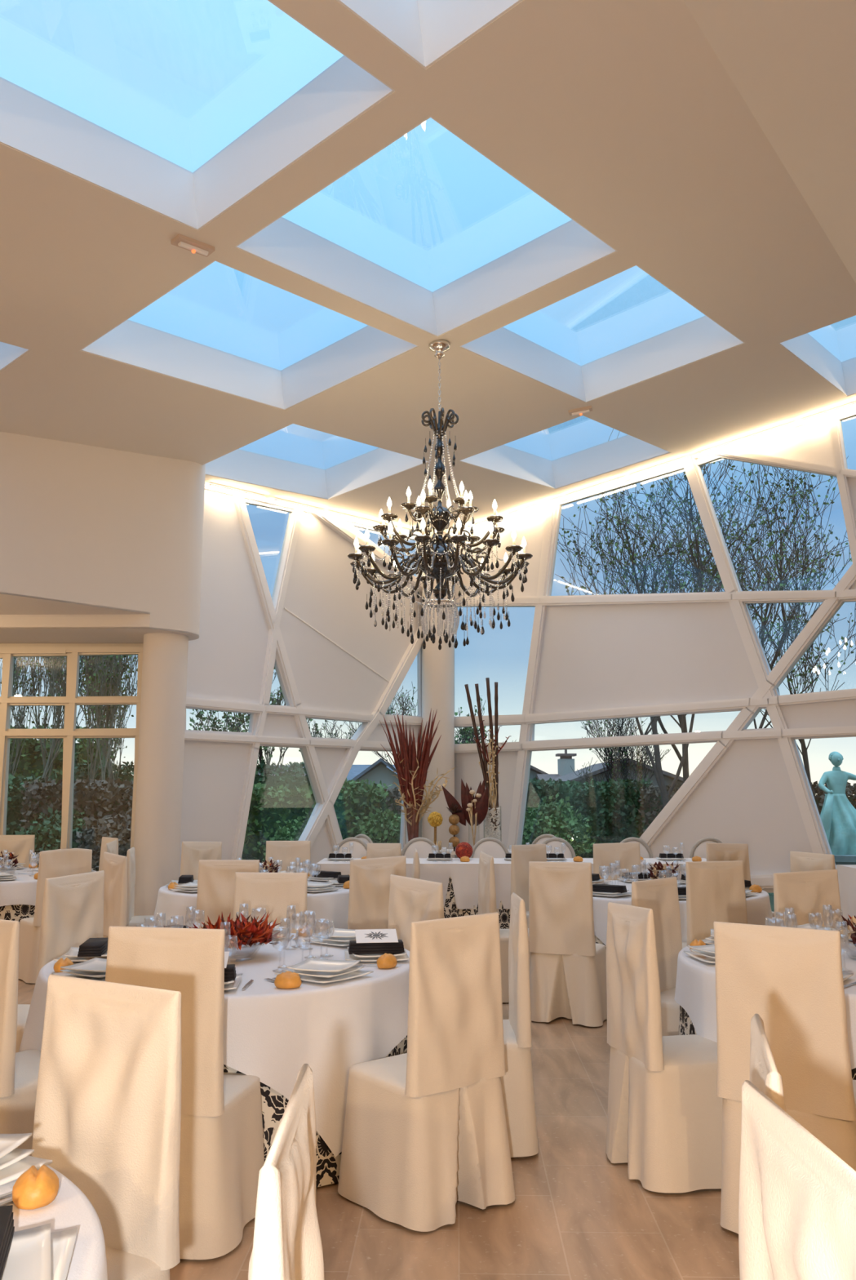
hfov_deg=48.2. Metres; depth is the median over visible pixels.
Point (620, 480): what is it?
light
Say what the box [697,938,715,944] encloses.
serving plate
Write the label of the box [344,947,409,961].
serving plate
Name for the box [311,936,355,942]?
dinner plate
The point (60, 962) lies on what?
bread roll
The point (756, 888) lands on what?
bread roll
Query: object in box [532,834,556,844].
chair
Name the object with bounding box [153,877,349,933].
tablecloth
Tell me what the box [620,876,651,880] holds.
dinner plate
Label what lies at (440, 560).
chandelier
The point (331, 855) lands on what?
napkin
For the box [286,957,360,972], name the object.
plate
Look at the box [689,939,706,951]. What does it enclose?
bread roll
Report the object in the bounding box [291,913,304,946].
wine glass
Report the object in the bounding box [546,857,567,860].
serving plate
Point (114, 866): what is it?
covered chair
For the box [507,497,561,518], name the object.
light
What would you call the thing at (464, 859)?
bread roll
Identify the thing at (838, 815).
statue
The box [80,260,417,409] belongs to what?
frame
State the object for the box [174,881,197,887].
plate
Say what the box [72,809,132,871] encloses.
shrub
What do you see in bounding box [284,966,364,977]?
dinner plate
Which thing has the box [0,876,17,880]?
serving plate
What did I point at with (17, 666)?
tree
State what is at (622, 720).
tree
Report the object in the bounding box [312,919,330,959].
water glass
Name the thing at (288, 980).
bread roll
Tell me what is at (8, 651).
frame
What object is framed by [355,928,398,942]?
menu card
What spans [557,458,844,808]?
tree
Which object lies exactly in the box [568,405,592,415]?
emergency light
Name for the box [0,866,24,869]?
serving plate
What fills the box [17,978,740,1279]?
floor
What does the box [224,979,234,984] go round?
dinner plate
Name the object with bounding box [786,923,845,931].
plate
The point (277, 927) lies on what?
plate
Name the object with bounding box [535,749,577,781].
house
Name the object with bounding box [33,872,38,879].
bread roll
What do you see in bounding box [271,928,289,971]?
water glass
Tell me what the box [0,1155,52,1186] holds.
serving plate
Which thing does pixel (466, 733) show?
tree
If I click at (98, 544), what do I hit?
wall
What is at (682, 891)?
napkin
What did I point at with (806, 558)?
tree
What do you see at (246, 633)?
wall
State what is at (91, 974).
dinner plate
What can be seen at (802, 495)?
tree
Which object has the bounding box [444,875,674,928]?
damask undercloth
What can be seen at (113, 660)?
tree
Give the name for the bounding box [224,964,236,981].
napkin
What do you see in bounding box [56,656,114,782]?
tree
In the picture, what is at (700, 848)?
chair
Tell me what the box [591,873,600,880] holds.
napkin
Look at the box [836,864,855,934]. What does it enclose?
tablecloth
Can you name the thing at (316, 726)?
tree
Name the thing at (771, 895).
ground
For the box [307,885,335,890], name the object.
dinner plate
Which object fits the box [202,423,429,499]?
frame
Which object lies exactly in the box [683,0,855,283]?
ceiling
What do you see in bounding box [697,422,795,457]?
light
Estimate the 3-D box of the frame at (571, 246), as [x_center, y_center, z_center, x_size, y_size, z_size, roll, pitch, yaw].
[0.007,-3.335,7.636,2.036,0.815,2.576,-7,-12,39]
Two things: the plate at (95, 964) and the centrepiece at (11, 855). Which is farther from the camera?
the centrepiece at (11, 855)
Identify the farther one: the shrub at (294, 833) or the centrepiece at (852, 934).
the shrub at (294, 833)
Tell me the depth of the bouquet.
13.14 m
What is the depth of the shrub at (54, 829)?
16.22 m
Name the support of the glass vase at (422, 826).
on the console table
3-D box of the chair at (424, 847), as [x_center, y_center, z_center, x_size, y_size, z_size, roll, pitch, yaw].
[-0.093,2.948,11.824,0.522,0.987,0.528,0,-9,-2]
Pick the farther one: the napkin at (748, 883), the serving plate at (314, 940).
the napkin at (748, 883)
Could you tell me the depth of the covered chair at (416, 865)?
7.80 m
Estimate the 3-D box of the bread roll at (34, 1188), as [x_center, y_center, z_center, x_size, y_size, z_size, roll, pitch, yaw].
[-0.771,1.069,1.883,0.086,0.061,0.112,3,-9,-17]
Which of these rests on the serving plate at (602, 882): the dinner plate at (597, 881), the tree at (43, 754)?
the dinner plate at (597, 881)
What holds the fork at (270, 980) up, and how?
on the tablecloth at (270, 1032)
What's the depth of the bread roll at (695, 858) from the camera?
11.01 m
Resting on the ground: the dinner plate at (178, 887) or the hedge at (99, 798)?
the hedge at (99, 798)
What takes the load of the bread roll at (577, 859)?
on the tablecloth at (464, 875)
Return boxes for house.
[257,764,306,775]
[337,764,397,796]
[344,758,399,796]
[528,764,547,782]
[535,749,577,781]
[551,758,683,789]
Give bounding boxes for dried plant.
[379,707,441,841]
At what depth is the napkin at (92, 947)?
4.51 m
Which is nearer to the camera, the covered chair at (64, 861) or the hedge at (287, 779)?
the covered chair at (64, 861)
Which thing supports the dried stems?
in the vase at (487, 831)
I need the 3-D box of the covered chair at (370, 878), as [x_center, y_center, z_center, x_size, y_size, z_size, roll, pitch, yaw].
[-0.459,2.171,7.221,0.553,1.078,0.576,4,-10,-25]
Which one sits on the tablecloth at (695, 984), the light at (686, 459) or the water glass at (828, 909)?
the water glass at (828, 909)
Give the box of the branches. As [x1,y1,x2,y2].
[392,754,456,826]
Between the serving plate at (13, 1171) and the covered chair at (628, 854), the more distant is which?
the covered chair at (628, 854)
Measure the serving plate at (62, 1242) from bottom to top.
0.023 m
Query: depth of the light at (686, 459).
14.13 m
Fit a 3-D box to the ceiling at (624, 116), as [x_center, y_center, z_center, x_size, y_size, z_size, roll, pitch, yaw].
[-5.441,-3.054,6.715,12.856,2.229,23.934,-6,-11,35]
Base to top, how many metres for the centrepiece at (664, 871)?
0.227 m
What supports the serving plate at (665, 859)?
on the tablecloth at (464, 875)
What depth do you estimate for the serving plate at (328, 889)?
7.74 m
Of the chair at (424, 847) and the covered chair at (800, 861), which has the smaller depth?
the covered chair at (800, 861)
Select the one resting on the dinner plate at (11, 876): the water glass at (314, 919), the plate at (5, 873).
the plate at (5, 873)
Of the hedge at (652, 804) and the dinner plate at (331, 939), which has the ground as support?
the hedge at (652, 804)
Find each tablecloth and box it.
[0,867,96,906]
[0,1164,107,1279]
[18,933,409,1156]
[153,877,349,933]
[315,857,706,909]
[593,880,774,946]
[675,934,855,1069]
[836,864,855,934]
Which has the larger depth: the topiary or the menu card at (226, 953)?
the topiary
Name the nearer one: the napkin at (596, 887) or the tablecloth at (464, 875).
the napkin at (596, 887)
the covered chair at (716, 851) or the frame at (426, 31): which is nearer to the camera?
the frame at (426, 31)
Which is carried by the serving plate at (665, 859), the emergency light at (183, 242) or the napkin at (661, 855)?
the napkin at (661, 855)
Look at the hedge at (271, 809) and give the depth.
19.92 m
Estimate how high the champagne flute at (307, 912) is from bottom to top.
0.215 m
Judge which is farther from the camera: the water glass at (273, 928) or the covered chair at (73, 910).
the covered chair at (73, 910)
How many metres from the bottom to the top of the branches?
1.053 m
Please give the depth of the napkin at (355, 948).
4.58 m
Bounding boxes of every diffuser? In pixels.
[177,241,208,255]
[572,409,590,415]
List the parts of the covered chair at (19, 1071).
backrest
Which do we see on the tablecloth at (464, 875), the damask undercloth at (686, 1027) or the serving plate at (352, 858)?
the serving plate at (352, 858)
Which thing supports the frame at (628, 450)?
attached to the ceiling at (624, 116)
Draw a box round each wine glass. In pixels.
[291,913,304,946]
[320,920,334,956]
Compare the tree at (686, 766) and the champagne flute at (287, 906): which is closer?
the champagne flute at (287, 906)
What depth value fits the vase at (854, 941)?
4.61 m
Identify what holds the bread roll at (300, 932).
on the tablecloth at (270, 1032)
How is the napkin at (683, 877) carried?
on the dinner plate
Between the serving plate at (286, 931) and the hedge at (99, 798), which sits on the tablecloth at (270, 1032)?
the serving plate at (286, 931)
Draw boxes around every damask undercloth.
[0,904,35,922]
[223,1035,407,1187]
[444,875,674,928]
[595,935,606,949]
[679,1004,855,1079]
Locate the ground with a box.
[768,893,774,911]
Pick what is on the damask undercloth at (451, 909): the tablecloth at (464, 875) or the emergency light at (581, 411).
the tablecloth at (464, 875)
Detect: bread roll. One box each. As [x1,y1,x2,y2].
[12,1164,58,1209]
[28,862,37,867]
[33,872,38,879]
[53,957,73,973]
[168,881,177,889]
[274,971,301,988]
[297,924,312,936]
[342,880,349,888]
[377,952,397,968]
[460,856,470,862]
[573,856,583,862]
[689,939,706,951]
[692,856,702,861]
[749,884,762,892]
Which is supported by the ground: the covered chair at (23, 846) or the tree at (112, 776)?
the tree at (112, 776)
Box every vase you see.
[404,826,422,844]
[483,807,502,839]
[840,938,855,959]
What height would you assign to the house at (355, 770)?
3.150 m
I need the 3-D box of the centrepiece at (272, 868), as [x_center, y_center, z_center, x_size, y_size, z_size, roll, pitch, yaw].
[-1.396,1.998,8.233,0.263,0.219,0.262,0,-9,0]
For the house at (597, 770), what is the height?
3.100 m
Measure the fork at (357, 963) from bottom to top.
0.004 m
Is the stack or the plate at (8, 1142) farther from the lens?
the stack
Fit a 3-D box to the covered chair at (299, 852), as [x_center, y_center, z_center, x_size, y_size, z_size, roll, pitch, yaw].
[-1.399,2.507,9.312,0.559,1.069,0.586,0,-9,-2]
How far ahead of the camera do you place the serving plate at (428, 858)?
11.36 m
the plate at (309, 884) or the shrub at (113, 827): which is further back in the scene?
the shrub at (113, 827)
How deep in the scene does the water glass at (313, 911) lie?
4.91 m
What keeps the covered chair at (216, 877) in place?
on the floor
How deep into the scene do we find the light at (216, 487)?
13.02 m
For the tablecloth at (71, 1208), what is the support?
on the damask undercloth
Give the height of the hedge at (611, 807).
2.205 m
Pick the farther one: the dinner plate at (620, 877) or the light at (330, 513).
the light at (330, 513)
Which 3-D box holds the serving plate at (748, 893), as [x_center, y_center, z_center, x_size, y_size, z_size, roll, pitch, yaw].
[2.361,1.969,7.422,0.300,0.023,0.300,-7,-12,39]
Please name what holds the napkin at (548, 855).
on the serving plate at (548, 859)
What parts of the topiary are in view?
stem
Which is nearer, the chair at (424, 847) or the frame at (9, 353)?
the frame at (9, 353)
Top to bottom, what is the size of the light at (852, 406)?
0.160 m
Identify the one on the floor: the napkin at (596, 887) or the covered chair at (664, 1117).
the covered chair at (664, 1117)
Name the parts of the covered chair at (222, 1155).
backrest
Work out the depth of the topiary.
12.92 m
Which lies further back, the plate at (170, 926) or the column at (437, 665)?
the column at (437, 665)
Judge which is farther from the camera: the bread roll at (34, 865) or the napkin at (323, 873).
the bread roll at (34, 865)
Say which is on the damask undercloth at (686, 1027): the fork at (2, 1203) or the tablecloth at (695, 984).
the tablecloth at (695, 984)
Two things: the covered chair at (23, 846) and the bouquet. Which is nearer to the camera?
the covered chair at (23, 846)
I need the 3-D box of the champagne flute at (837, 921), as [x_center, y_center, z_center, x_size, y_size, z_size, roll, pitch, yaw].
[1.870,1.377,4.310,0.060,0.215,0.060,0,-9,0]
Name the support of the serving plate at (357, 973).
on the tablecloth at (270, 1032)
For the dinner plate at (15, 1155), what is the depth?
2.03 m
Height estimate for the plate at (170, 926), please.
0.049 m
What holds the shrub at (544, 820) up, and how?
on the ground
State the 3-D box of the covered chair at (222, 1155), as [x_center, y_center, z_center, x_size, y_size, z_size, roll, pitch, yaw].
[-0.894,1.593,3.559,0.559,1.069,0.586,-2,-9,11]
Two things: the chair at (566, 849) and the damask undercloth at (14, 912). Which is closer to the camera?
the damask undercloth at (14, 912)
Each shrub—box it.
[13,806,99,869]
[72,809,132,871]
[262,818,343,860]
[349,808,400,843]
[521,793,596,856]
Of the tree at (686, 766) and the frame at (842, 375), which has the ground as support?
the tree at (686, 766)
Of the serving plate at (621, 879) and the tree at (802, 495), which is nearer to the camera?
the serving plate at (621, 879)
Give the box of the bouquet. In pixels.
[441,777,488,845]
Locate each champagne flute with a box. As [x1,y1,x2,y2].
[277,918,290,968]
[285,906,296,949]
[304,911,315,958]
[836,920,851,971]
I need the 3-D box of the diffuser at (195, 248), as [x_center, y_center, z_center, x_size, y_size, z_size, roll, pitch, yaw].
[-1.753,-2.926,7.149,0.044,0.042,0.235,-14,-11,43]
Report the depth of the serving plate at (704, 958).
4.59 m
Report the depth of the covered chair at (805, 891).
5.84 m
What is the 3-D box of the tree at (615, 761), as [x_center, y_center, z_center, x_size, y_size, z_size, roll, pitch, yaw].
[5.322,3.940,26.410,2.366,3.891,1.947,5,-11,-31]
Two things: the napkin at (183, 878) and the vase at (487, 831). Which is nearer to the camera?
the napkin at (183, 878)
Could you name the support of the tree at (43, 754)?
on the ground
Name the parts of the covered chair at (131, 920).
backrest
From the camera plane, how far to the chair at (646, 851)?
12.10 m
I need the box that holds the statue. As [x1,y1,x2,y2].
[818,751,855,865]
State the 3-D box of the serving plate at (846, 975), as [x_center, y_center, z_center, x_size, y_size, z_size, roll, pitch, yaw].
[1.619,1.440,4.094,0.300,0.023,0.300,-7,-12,39]
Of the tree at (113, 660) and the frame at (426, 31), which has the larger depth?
the tree at (113, 660)
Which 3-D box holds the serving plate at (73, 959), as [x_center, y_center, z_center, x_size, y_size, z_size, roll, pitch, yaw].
[-1.610,1.524,4.618,0.300,0.023,0.300,1,-9,-6]
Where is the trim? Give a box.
[284,607,389,682]
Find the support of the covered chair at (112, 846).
on the floor
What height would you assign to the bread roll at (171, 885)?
0.061 m
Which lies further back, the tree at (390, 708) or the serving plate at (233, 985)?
the tree at (390, 708)
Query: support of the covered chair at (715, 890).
on the floor
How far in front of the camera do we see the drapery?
16.06 m
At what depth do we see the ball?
11.33 m
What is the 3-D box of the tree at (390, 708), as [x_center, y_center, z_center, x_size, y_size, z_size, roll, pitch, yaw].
[-1.236,3.418,30.151,4.870,6.097,2.694,-1,-9,6]
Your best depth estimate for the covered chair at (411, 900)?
5.38 m
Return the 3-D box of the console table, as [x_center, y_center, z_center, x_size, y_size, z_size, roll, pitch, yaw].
[0.550,3.284,13.198,2.300,0.755,0.600,0,-9,0]
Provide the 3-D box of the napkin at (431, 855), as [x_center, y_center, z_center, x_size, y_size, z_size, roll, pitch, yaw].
[0.137,2.554,11.340,0.265,0.049,0.105,0,-9,0]
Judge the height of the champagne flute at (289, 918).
0.215 m
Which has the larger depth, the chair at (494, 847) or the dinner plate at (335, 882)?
the chair at (494, 847)
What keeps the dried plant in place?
in the glass vase at (422, 826)
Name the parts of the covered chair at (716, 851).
backrest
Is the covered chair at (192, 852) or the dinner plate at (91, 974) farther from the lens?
the covered chair at (192, 852)
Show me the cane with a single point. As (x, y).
(483, 762)
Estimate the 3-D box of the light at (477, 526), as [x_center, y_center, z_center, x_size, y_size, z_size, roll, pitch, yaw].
[0.831,-1.943,16.370,1.152,0.149,0.036,-8,-12,41]
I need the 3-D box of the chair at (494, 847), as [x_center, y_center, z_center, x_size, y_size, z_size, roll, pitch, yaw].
[0.776,2.948,11.824,0.522,0.987,0.528,0,-9,2]
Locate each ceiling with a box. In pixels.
[0,0,855,533]
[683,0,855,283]
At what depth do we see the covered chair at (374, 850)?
9.09 m
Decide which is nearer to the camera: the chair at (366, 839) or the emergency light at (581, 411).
the emergency light at (581, 411)
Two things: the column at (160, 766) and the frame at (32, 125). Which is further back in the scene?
the column at (160, 766)
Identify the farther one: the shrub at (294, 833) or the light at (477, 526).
the shrub at (294, 833)
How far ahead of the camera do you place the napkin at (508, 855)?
11.29 m
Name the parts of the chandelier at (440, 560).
bulb, bulb, bulb, arm, arm, bulb, bulb, arm, arm, bulb, arm, arm, bulb, arm, arm, arm, arm, bulb, bulb, arm, arm, bulb, arm, arm, stem, chain, arm, arm, arm, arm, bulb, arm, bulb, arm, bulb, arm, bulb, arm, arm, arm, arm, arm, bulb, arm, arm, bulb, bulb, bulb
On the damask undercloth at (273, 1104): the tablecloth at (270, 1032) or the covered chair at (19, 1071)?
the tablecloth at (270, 1032)
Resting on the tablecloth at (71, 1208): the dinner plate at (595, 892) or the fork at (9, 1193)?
the fork at (9, 1193)
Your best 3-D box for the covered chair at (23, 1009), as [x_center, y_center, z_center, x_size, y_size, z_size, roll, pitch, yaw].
[-2.090,1.778,4.723,0.586,1.069,0.559,0,-9,0]
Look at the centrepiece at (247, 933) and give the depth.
4.58 m
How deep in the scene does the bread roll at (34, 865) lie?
10.10 m
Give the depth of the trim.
14.60 m
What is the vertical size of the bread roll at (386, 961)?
0.061 m
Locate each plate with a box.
[0,865,22,867]
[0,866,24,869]
[0,871,17,876]
[0,875,15,879]
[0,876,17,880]
[0,1133,31,1158]
[0,1148,34,1169]
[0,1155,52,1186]
[0,1222,50,1279]
[50,1227,77,1279]
[51,972,105,981]
[53,951,106,961]
[59,969,105,977]
[60,957,106,972]
[64,946,106,957]
[157,924,187,928]
[169,888,197,892]
[171,880,197,884]
[173,886,197,890]
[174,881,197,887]
[224,973,242,990]
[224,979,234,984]
[267,922,288,931]
[271,930,284,934]
[275,969,373,983]
[276,928,288,938]
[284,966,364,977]
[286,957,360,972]
[303,938,349,946]
[306,888,341,892]
[307,878,337,881]
[307,882,334,887]
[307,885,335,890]
[308,876,337,879]
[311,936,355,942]
[313,927,355,937]
[326,857,354,860]
[326,881,343,886]
[328,880,343,884]
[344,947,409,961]
[346,946,406,957]
[426,857,453,860]
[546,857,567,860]
[592,879,606,883]
[592,880,612,884]
[592,889,629,894]
[592,892,631,897]
[617,877,637,882]
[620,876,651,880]
[656,857,687,860]
[684,951,715,963]
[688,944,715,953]
[689,948,715,958]
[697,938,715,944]
[705,936,714,941]
[711,928,714,937]
[746,892,759,896]
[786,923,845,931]
[843,973,853,980]
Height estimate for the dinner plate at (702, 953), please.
0.025 m
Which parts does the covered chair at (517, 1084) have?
backrest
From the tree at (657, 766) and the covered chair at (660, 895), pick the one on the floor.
the covered chair at (660, 895)
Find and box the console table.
[401,848,511,854]
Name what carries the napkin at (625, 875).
on the dinner plate at (620, 877)
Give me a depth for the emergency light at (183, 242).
7.12 m
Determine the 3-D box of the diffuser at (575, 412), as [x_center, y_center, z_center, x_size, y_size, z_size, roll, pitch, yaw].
[1.836,-2.738,11.512,0.211,0.042,0.044,-9,-8,16]
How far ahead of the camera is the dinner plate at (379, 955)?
4.53 m
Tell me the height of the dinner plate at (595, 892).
0.025 m
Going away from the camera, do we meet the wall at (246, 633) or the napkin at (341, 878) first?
the napkin at (341, 878)
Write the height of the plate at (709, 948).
0.025 m
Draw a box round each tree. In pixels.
[0,657,46,776]
[13,657,81,777]
[31,655,109,778]
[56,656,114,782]
[61,654,137,780]
[80,655,132,780]
[188,709,269,747]
[217,666,313,775]
[298,720,360,752]
[326,684,461,773]
[454,695,516,743]
[555,428,764,783]
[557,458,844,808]
[570,720,653,784]
[581,717,671,782]
[601,456,855,728]
[693,512,855,791]
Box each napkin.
[0,1204,14,1279]
[77,937,107,956]
[177,875,193,883]
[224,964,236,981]
[312,870,341,878]
[328,853,351,857]
[337,875,350,883]
[348,939,404,954]
[428,853,451,857]
[505,853,511,857]
[546,853,564,857]
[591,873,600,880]
[592,884,627,893]
[622,871,653,879]
[659,853,684,857]
[678,886,686,895]
[681,873,686,879]
[744,880,751,887]
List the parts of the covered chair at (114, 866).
backrest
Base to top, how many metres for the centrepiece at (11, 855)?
0.223 m
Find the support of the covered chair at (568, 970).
on the floor
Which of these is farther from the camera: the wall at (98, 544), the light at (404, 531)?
the light at (404, 531)
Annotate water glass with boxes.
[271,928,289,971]
[298,911,315,949]
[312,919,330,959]
[826,909,844,946]
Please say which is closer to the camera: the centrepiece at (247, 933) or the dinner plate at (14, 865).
the centrepiece at (247, 933)
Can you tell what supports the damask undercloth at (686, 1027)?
on the round table
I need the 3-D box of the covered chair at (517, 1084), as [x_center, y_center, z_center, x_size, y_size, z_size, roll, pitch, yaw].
[0.221,1.723,4.403,0.544,1.078,0.539,0,-9,0]
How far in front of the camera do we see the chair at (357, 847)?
12.09 m
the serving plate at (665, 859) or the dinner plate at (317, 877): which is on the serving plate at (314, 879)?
the dinner plate at (317, 877)
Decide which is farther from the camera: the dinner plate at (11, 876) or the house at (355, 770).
the house at (355, 770)
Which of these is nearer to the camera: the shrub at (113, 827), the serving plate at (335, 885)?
the serving plate at (335, 885)
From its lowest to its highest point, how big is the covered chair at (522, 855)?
1.069 m
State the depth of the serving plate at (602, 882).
8.39 m
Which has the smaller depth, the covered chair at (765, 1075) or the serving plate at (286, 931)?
the covered chair at (765, 1075)
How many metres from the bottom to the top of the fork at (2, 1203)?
0.004 m
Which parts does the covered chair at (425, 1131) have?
backrest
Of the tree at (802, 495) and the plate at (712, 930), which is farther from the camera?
the tree at (802, 495)
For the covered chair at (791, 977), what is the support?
on the floor
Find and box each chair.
[0,835,35,867]
[0,919,40,1155]
[15,1004,30,1053]
[17,848,92,983]
[31,973,181,1279]
[35,870,104,982]
[98,836,118,871]
[101,852,155,937]
[103,840,117,854]
[105,925,264,1259]
[126,847,158,927]
[179,841,222,879]
[195,859,259,927]
[232,872,307,933]
[248,1063,324,1279]
[265,840,311,876]
[333,837,367,857]
[337,911,515,1231]
[347,855,406,929]
[354,834,373,844]
[366,843,401,858]
[387,874,444,951]
[401,837,439,857]
[411,848,420,879]
[470,837,509,857]
[478,851,530,1002]
[500,892,538,1157]
[511,843,546,928]
[528,861,607,1026]
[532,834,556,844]
[542,837,576,857]
[593,842,641,880]
[606,902,723,1193]
[621,837,653,857]
[631,876,682,1035]
[682,860,747,948]
[689,837,723,858]
[706,842,774,922]
[714,921,855,1234]
[738,1080,855,1279]
[750,1013,786,1111]
[773,869,844,933]
[790,851,835,871]
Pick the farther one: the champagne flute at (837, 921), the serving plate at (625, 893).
the serving plate at (625, 893)
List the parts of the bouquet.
bud stem, bud stem, bud stem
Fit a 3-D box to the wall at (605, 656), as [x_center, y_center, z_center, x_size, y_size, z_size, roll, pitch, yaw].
[5.022,0.161,12.428,12.950,7.693,0.180,-8,-12,41]
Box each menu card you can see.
[224,951,229,968]
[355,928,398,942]
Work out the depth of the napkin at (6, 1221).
1.60 m
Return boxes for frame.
[0,0,395,230]
[0,341,30,371]
[0,643,143,848]
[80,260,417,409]
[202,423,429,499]
[235,115,617,337]
[336,0,523,69]
[458,415,670,488]
[459,264,744,402]
[779,315,855,395]
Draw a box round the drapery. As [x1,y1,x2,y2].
[822,793,834,847]
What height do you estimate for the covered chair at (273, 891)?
1.069 m
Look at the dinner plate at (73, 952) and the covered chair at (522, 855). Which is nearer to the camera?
the dinner plate at (73, 952)
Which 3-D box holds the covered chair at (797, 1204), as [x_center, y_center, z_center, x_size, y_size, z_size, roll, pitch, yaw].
[0.745,1.237,1.311,0.570,1.069,0.578,0,-9,-1]
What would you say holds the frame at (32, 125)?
attached to the ceiling at (624, 116)
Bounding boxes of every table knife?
[241,979,253,990]
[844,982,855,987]
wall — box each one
[0,431,205,643]
[178,484,422,877]
[449,407,855,893]
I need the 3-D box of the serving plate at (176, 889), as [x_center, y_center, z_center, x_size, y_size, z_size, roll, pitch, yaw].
[-1.881,2.021,7.748,0.300,0.023,0.300,-7,-12,39]
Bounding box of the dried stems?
[472,720,510,819]
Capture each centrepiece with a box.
[0,851,18,873]
[188,911,284,960]
[259,858,280,872]
[647,860,679,884]
[835,914,855,959]
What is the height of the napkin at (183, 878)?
0.049 m
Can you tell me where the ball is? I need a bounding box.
[455,842,472,858]
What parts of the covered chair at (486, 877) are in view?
backrest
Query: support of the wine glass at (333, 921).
on the tablecloth at (270, 1032)
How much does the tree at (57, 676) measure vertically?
6.488 m
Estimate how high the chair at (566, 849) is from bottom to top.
0.987 m
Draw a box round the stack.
[446,804,462,851]
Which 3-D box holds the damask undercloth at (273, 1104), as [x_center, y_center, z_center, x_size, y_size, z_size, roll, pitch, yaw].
[-0.927,1.911,4.563,1.787,0.733,1.787,0,-9,0]
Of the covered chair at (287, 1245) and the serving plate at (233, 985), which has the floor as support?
the covered chair at (287, 1245)
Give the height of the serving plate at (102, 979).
0.023 m
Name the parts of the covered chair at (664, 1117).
backrest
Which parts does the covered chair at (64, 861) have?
backrest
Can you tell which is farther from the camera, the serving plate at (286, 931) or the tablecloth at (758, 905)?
the tablecloth at (758, 905)
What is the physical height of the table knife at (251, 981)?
0.004 m
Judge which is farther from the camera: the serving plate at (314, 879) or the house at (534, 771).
the house at (534, 771)
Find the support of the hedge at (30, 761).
on the ground
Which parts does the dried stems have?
stem, stem, stem, stem, stem, stem, stem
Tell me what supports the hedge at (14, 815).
on the ground
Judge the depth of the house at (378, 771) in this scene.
41.59 m
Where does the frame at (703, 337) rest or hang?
attached to the ceiling at (624, 116)
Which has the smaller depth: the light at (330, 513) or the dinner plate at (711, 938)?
the dinner plate at (711, 938)
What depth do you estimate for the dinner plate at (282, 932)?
5.27 m
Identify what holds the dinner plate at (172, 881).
on the serving plate
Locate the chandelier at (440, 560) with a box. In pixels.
[347,339,533,649]
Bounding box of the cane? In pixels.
[464,677,501,830]
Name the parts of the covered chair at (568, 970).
backrest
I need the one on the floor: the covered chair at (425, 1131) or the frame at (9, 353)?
the covered chair at (425, 1131)
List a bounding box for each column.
[133,632,188,915]
[422,532,454,857]
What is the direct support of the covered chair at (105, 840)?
on the floor
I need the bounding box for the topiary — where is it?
[427,811,443,851]
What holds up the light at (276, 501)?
attached to the ceiling at (624, 116)
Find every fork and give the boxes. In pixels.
[0,1191,12,1198]
[0,1198,13,1206]
[263,977,275,982]
[355,963,377,964]
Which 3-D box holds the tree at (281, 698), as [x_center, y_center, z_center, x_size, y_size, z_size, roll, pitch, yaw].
[-3.901,2.430,22.803,2.639,5.749,2.402,1,-9,-6]
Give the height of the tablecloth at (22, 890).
0.647 m
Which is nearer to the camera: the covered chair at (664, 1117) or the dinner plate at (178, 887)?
the covered chair at (664, 1117)
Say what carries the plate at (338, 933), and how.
on the dinner plate at (331, 939)
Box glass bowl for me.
[227,942,261,960]
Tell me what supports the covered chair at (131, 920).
on the floor
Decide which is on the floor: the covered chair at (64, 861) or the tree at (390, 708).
the covered chair at (64, 861)
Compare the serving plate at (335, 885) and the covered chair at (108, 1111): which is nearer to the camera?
the covered chair at (108, 1111)
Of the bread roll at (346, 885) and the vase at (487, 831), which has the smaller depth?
the bread roll at (346, 885)
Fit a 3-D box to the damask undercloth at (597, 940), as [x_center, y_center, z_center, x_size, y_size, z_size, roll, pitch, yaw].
[1.872,2.432,7.841,1.797,0.733,1.784,0,-9,0]
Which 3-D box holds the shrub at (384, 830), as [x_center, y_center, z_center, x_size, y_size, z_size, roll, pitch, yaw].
[-0.897,4.170,19.800,1.541,1.376,1.534,2,-9,-10]
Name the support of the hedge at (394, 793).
on the ground
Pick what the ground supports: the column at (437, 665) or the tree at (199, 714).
the tree at (199, 714)
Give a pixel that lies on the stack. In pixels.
(454, 829)
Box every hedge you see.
[5,773,62,835]
[7,777,392,862]
[8,723,115,785]
[18,775,133,846]
[73,759,311,796]
[374,785,401,821]
[525,777,653,857]
[636,780,855,835]
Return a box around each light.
[170,233,214,257]
[208,483,265,501]
[274,498,324,514]
[328,511,379,525]
[382,524,422,535]
[450,515,504,535]
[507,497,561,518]
[565,476,625,499]
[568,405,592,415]
[630,456,688,479]
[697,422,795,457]
[802,402,855,424]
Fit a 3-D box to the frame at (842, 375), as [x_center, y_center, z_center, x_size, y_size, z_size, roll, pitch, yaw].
[5.221,-3.523,10.602,2.036,0.815,2.576,-7,-12,39]
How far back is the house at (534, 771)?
51.98 m
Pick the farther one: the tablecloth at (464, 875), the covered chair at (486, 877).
the tablecloth at (464, 875)
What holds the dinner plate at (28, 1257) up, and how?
on the serving plate at (62, 1242)
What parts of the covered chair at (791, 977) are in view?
backrest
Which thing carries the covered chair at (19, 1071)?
on the floor
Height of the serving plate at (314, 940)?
0.023 m

